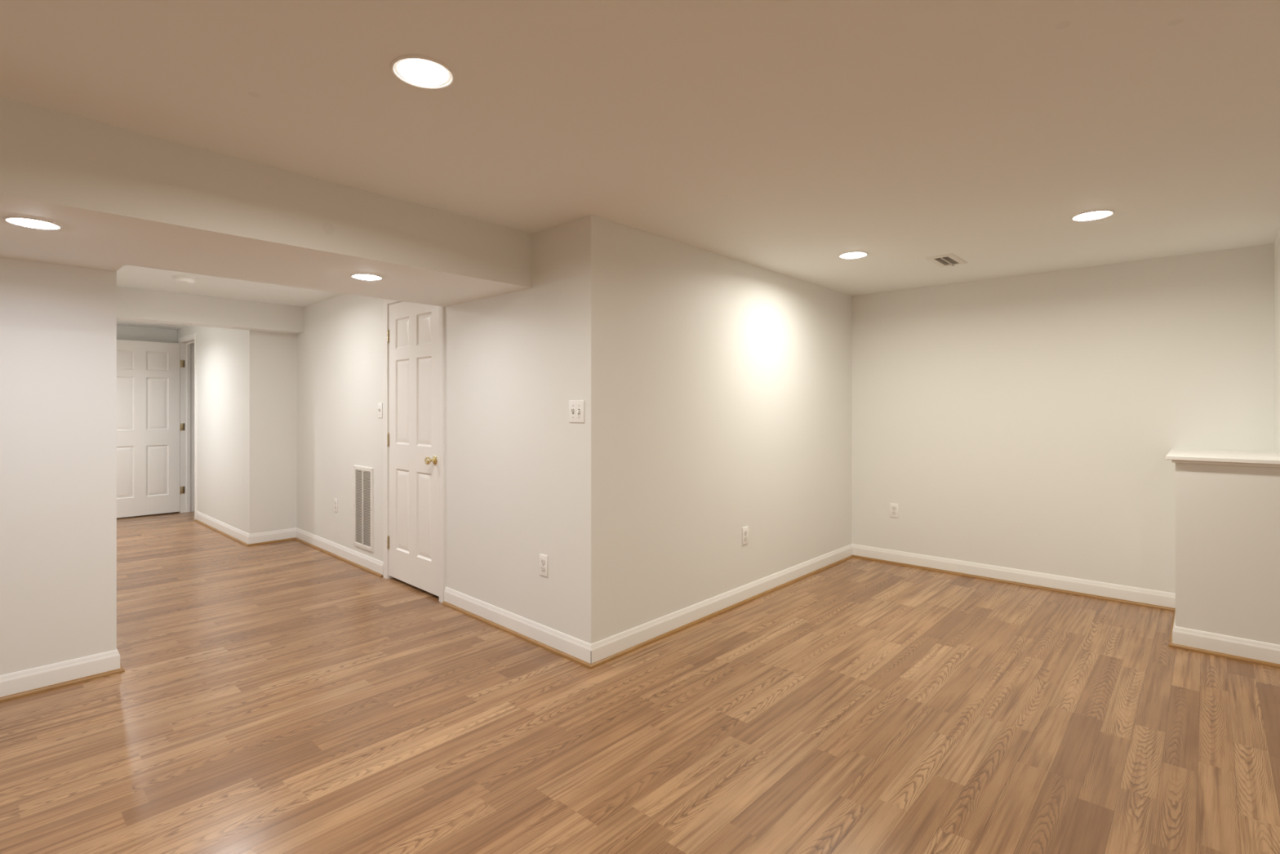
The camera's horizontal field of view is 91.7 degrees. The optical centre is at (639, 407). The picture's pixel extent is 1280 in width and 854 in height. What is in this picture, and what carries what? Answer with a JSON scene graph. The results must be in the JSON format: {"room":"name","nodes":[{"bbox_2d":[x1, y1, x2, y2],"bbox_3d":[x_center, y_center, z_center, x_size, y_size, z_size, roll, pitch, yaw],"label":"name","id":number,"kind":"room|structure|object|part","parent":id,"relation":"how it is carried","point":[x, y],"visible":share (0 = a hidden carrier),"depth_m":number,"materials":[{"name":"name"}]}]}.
{"room":"finished basement","nodes":[
{"label":"finished basement","id":0,"kind":"room"},
{"bbox_2d":[0,257,116,675],"bbox_3d":[-3.840,0.314,1.687,0.120,1.944,3.712,0,0,42],"label":"wall","id":1,"kind":"structure","parent":0,"point":[58,322],"depth_m":2.86,"materials":[{"name":"paint"}]},
{"bbox_2d":[0,649,124,702],"bbox_3d":[-3.776,1.232,1.647,0.028,0.108,3.740,0,0,42],"label":"baseboard","id":2,"kind":"structure","parent":1,"relation":"attached to","point":[21,683],"depth_m":2.85,"materials":[{"name":"white paint"}]},
{"bbox_3d":[-3.771,1.278,1.643,0.016,0.016,3.740,0,0,42],"label":"shoe moulding","id":3,"kind":"part","parent":2,"relation":"part of","materials":[{"name":"brown wood"}]},
{"bbox_2d":[116,324,177,342],"bbox_3d":[-6.240,0.165,7.196,0.120,2.243,1.410,0,0,42],"label":"wall","id":4,"kind":"structure","parent":0,"point":[123,332],"depth_m":7.45,"materials":[{"name":"paint"}]},
{"bbox_2d":[116,286,303,333],"bbox_3d":[-3.894,-0.836,5.330,0.200,0.243,1.818,0,0,42],"label":"wall header","id":5,"kind":"structure","parent":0,"point":[137,304],"depth_m":5.36,"materials":[{"name":"paint"}]},
{"bbox_2d":[177,325,296,533],"bbox_3d":[-4.581,0.165,6.913,2.950,2.243,0.406,0,0,42],"label":"wall","id":6,"kind":"structure","parent":0,"point":[246,379],"depth_m":6.01,"materials":[{"name":"paint"}]},
{"bbox_2d":[116,339,184,517],"bbox_3d":[-5.847,0.247,7.299,0.039,2.045,0.808,0,0,42],"label":"door","id":7,"kind":"structure","parent":6,"relation":"in","point":[149,426],"depth_m":7.31,"materials":[{"name":"white paint"}]},
{"bbox_2d":[177,332,196,519],"bbox_3d":[-5.287,0.220,7.383,0.820,2.132,0.182,0,0,42],"label":"door frame","id":8,"kind":"structure","parent":6,"relation":"attached to","point":[188,343],"depth_m":7.59,"materials":[{"name":"white paint"}]},
{"bbox_2d":[194,511,248,546],"bbox_3d":[-4.324,1.232,6.385,1.913,0.108,0.028,0,0,42],"label":"baseboard","id":9,"kind":"structure","parent":6,"relation":"attached to","point":[235,534],"depth_m":6.30,"materials":[{"name":"white paint"}]},
{"bbox_2d":[247,527,296,546],"bbox_3d":[-3.491,1.232,5.899,0.028,0.108,0.434,0,0,42],"label":"baseboard","id":10,"kind":"structure","parent":6,"relation":"attached to","point":[266,537],"depth_m":5.89,"materials":[{"name":"white paint"}]},
{"bbox_3d":[-3.491,1.278,5.890,0.016,0.016,0.421,0,0,42],"label":"shoe moulding","id":11,"kind":"part","parent":10,"relation":"part of","materials":[{"name":"brown wood"}]},
{"bbox_2d":[0,97,532,306],"bbox_3d":[-2.858,-0.807,1.899,1.283,0.299,5.350,0,0,42],"label":"ceiling beam","id":12,"kind":"structure","parent":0,"point":[119,197],"depth_m":2.51,"materials":[{"name":"paint"}]},
{"bbox_2d":[3,216,62,230],"bbox_3d":[-2.163,-0.651,2.214,0.152,0.014,0.152,0,0,42],"label":"recessed light","id":13,"kind":"object","parent":12,"relation":"in","point":[28,222],"visible":1,"depth_m":2.19,"materials":[{"name":"white paint"}]},
{"bbox_3d":[-2.163,-0.651,2.214,0.112,0.013,0.112,0,0,42],"label":"bulb","id":14,"kind":"part","parent":13,"relation":"part of","materials":[{"name":"white glass"}]},
{"bbox_2d":[350,273,382,280],"bbox_3d":[-1.376,-0.651,3.127,0.152,0.014,0.152,0,0,42],"label":"recessed light","id":15,"kind":"object","parent":12,"relation":"in","point":[370,277],"visible":1,"depth_m":3.10,"materials":[{"name":"white paint"}]},
{"bbox_3d":[-1.376,-0.651,3.127,0.112,0.013,0.112,0,0,42],"label":"bulb","id":16,"kind":"part","parent":15,"relation":"part of","materials":[{"name":"white glass"}]},
{"bbox_2d":[294,527,383,577],"bbox_3d":[-2.659,1.232,5.382,1.956,0.108,0.028,0,0,44],"label":"baseboard","id":17,"kind":"structure","parent":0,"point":[375,566],"depth_m":5.25,"materials":[{"name":"white paint"}]},
{"bbox_2d":[296,214,611,644],"bbox_3d":[-1.798,0.165,4.674,4.439,2.243,0.140,0,0,44],"label":"wall","id":18,"kind":"structure","parent":0,"point":[523,481],"depth_m":3.56,"materials":[{"name":"paint"}]},
{"bbox_2d":[333,497,337,511],"bbox_3d":[-2.633,0.849,5.371,0.070,0.114,0.008,0,0,44],"label":"wall outlet","id":19,"kind":"object","parent":18,"relation":"attached to","point":[335,500],"visible":1,"depth_m":5.36,"materials":[{"name":"white plastic"}]},
{"bbox_2d":[353,465,373,551],"bbox_3d":[-2.216,0.804,4.968,0.360,0.658,0.014,0,0,44],"label":"air vent","id":20,"kind":"object","parent":18,"relation":"in","point":[363,477],"visible":1,"depth_m":4.96,"materials":[{"name":"white metal"}]},
{"bbox_2d":[377,403,382,417],"bbox_3d":[-1.996,0.025,4.753,0.070,0.114,0.019,0,0,44],"label":"light switch","id":21,"kind":"object","parent":18,"relation":"attached to","point":[380,405],"visible":1,"depth_m":4.75,"materials":[{"name":"white plastic"}]},
{"bbox_2d":[386,301,439,596],"bbox_3d":[-1.621,0.248,4.387,0.772,2.028,0.098,0,0,44],"label":"door","id":22,"kind":"structure","parent":18,"relation":"in","point":[413,333],"depth_m":4.38,"materials":[{"name":"white paint"}]},
{"bbox_3d":[-1.403,0.357,4.147,0.052,0.052,0.053,0,0,44],"label":"knob","id":23,"kind":"part","parent":22,"relation":"part of","materials":[{"name":"gold metal"}]},
{"bbox_2d":[383,298,444,603],"bbox_3d":[-1.565,0.226,4.438,0.897,2.120,0.157,0,0,44],"label":"door frame","id":24,"kind":"structure","parent":18,"relation":"attached to","point":[386,302],"depth_m":4.11,"materials":[{"name":"white paint"}]},
{"bbox_2d":[442,586,591,668],"bbox_3d":[-0.758,1.232,3.561,1.456,0.108,0.028,0,0,44],"label":"baseboard","id":25,"kind":"structure","parent":18,"relation":"attached to","point":[575,650],"depth_m":3.46,"materials":[{"name":"white paint"}]},
{"bbox_2d":[539,553,547,577],"bbox_3d":[-0.521,0.853,3.349,0.070,0.114,0.008,0,0,44],"label":"wall outlet","id":26,"kind":"object","parent":18,"relation":"attached to","point":[543,558],"visible":1,"depth_m":3.34,"materials":[{"name":"white plastic"}]},
{"bbox_2d":[568,400,584,422],"bbox_3d":[-0.328,0.022,3.156,0.117,0.114,0.019,0,0,44],"label":"light switch","id":27,"kind":"object","parent":18,"relation":"attached to","point":[576,407],"visible":1,"depth_m":3.15,"materials":[{"name":"white plastic"}]},
{"bbox_2d":[0,511,1279,853],"bbox_3d":[-2.105,1.286,3.268,11.543,0.001,8.586,0,0,42],"label":"floor","id":28,"kind":"structure","parent":0,"point":[293,696],"depth_m":2.50,"materials":[{"name":"brown wood"}]},
{"bbox_2d":[0,0,1279,329],"bbox_3d":[-2.193,-1.007,3.382,12.000,0.100,8.636,0,0,42],"label":"ceiling","id":29,"kind":"structure","parent":0,"point":[788,138],"depth_m":1.99,"materials":[{"name":"paint"}]},
{"bbox_2d":[171,275,196,284],"bbox_3d":[-3.364,-0.935,4.583,0.148,0.044,0.148,0,0,42],"label":"smoke detector","id":30,"kind":"object","parent":29,"relation":"attached to","point":[177,278],"visible":1,"depth_m":4.54,"materials":[{"name":"white plastic"}]},
{"bbox_3d":[-3.364,-0.952,4.583,0.148,0.010,0.148,0,0,42],"label":"plate","id":31,"kind":"part","parent":30,"relation":"part of","materials":[{"name":"white plastic"}]},
{"bbox_2d":[390,55,455,89],"bbox_3d":[-0.620,-0.950,1.776,0.176,0.014,0.176,0,0,42],"label":"recessed light","id":32,"kind":"object","parent":29,"relation":"in","point":[420,72],"visible":1,"depth_m":1.76,"materials":[{"name":"white paint"}]},
{"bbox_3d":[-0.620,-0.950,1.776,0.136,0.013,0.136,0,0,42],"label":"bulb","id":33,"kind":"part","parent":32,"relation":"part of","materials":[{"name":"white glass"}]},
{"bbox_2d":[838,251,867,258],"bbox_3d":[1.339,-0.950,3.901,0.176,0.014,0.176,0,0,42],"label":"recessed light","id":34,"kind":"object","parent":29,"relation":"in","point":[851,255],"visible":1,"depth_m":3.87,"materials":[{"name":"white paint"}]},
{"bbox_3d":[1.339,-0.950,3.901,0.136,0.013,0.136,0,0,42],"label":"bulb","id":35,"kind":"part","parent":34,"relation":"part of","materials":[{"name":"white glass"}]},
{"bbox_2d":[925,253,967,266],"bbox_3d":[1.998,-0.951,4.046,0.165,0.013,0.335,0,0,42],"label":"ceiling vent","id":36,"kind":"object","parent":29,"relation":"in","point":[948,260],"visible":1,"depth_m":4.03,"materials":[{"name":"white metal"}]},
{"bbox_2d":[1071,209,1114,221],"bbox_3d":[2.255,-0.950,3.095,0.176,0.014,0.176,0,0,42],"label":"recessed light","id":37,"kind":"object","parent":29,"relation":"in","point":[1097,214],"visible":1,"depth_m":3.07,"materials":[{"name":"white paint"}]},
{"bbox_3d":[2.255,-0.950,3.095,0.136,0.013,0.136,0,0,42],"label":"bulb","id":38,"kind":"part","parent":37,"relation":"part of","materials":[{"name":"white glass"}]},
{"bbox_2d":[611,221,852,635],"bbox_3d":[0.795,0.165,4.313,0.120,2.243,2.930,0,0,42],"label":"wall","id":39,"kind":"structure","parent":0,"point":[731,379],"depth_m":3.86,"materials":[{"name":"paint"}]},
{"bbox_2d":[591,543,853,668],"bbox_3d":[0.793,1.232,4.201,0.028,0.108,3.099,0,0,42],"label":"baseboard","id":40,"kind":"structure","parent":39,"relation":"attached to","point":[604,651],"depth_m":3.76,"materials":[{"name":"white paint"}]},
{"bbox_2d":[742,526,748,545],"bbox_3d":[0.699,0.851,4.113,0.008,0.114,0.070,0,0,42],"label":"wall outlet","id":41,"kind":"object","parent":39,"relation":"attached to","point":[744,530],"visible":1,"depth_m":4.11,"materials":[{"name":"white plastic"}]},
{"bbox_2d":[852,243,1274,593],"bbox_3d":[3.360,0.165,4.036,4.282,2.243,0.120,0,0,42],"label":"wall","id":42,"kind":"structure","parent":0,"point":[1031,422],"depth_m":4.35,"materials":[{"name":"paint"}]},
{"bbox_2d":[889,502,898,517],"bbox_3d":[2.091,0.850,5.108,0.070,0.114,0.008,0,0,42],"label":"wall outlet","id":43,"kind":"object","parent":42,"relation":"attached to","point":[894,508],"visible":1,"depth_m":5.11,"materials":[{"name":"white plastic"}]},
{"bbox_2d":[852,543,1175,611],"bbox_3d":[2.607,1.232,4.624,2.136,0.108,0.028,0,0,42],"label":"baseboard","id":44,"kind":"structure","parent":42,"relation":"attached to","point":[1092,588],"depth_m":4.47,"materials":[{"name":"white paint"}]},
{"bbox_2d":[1175,230,1279,644],"bbox_3d":[3.890,0.165,2.944,2.026,2.243,0.778,0,0,42],"label":"wall","id":45,"kind":"structure","parent":0,"point":[1228,517],"depth_m":3.21,"materials":[{"name":"paint"}]},
{"bbox_2d":[1168,608,1175,644],"bbox_3d":[3.122,1.232,3.626,0.028,0.108,0.806,0,0,42],"label":"baseboard","id":46,"kind":"structure","parent":45,"relation":"attached to","point":[1173,624],"depth_m":3.49,"materials":[{"name":"white paint"}]},
{"bbox_2d":[1165,448,1279,467],"bbox_3d":[3.866,0.280,2.945,2.064,0.037,0.808,0,0,42],"label":"ledge","id":47,"kind":"object","parent":45,"relation":"on","point":[1226,457],"visible":1,"depth_m":3.29,"materials":[{"name":"white paint"}]},
{"bbox_2d":[1168,626,1279,668],"bbox_3d":[3.608,1.232,2.656,2.054,0.108,0.028,0,0,42],"label":"baseboard","id":48,"kind":"structure","parent":45,"relation":"attached to","point":[1267,654],"depth_m":3.19,"materials":[{"name":"white paint"}]},
{"bbox_3d":[3.604,1.278,2.651,2.054,0.016,0.016,0,0,42],"label":"shoe moulding","id":49,"kind":"part","parent":48,"relation":"part of","materials":[{"name":"brown wood"}]}
]}

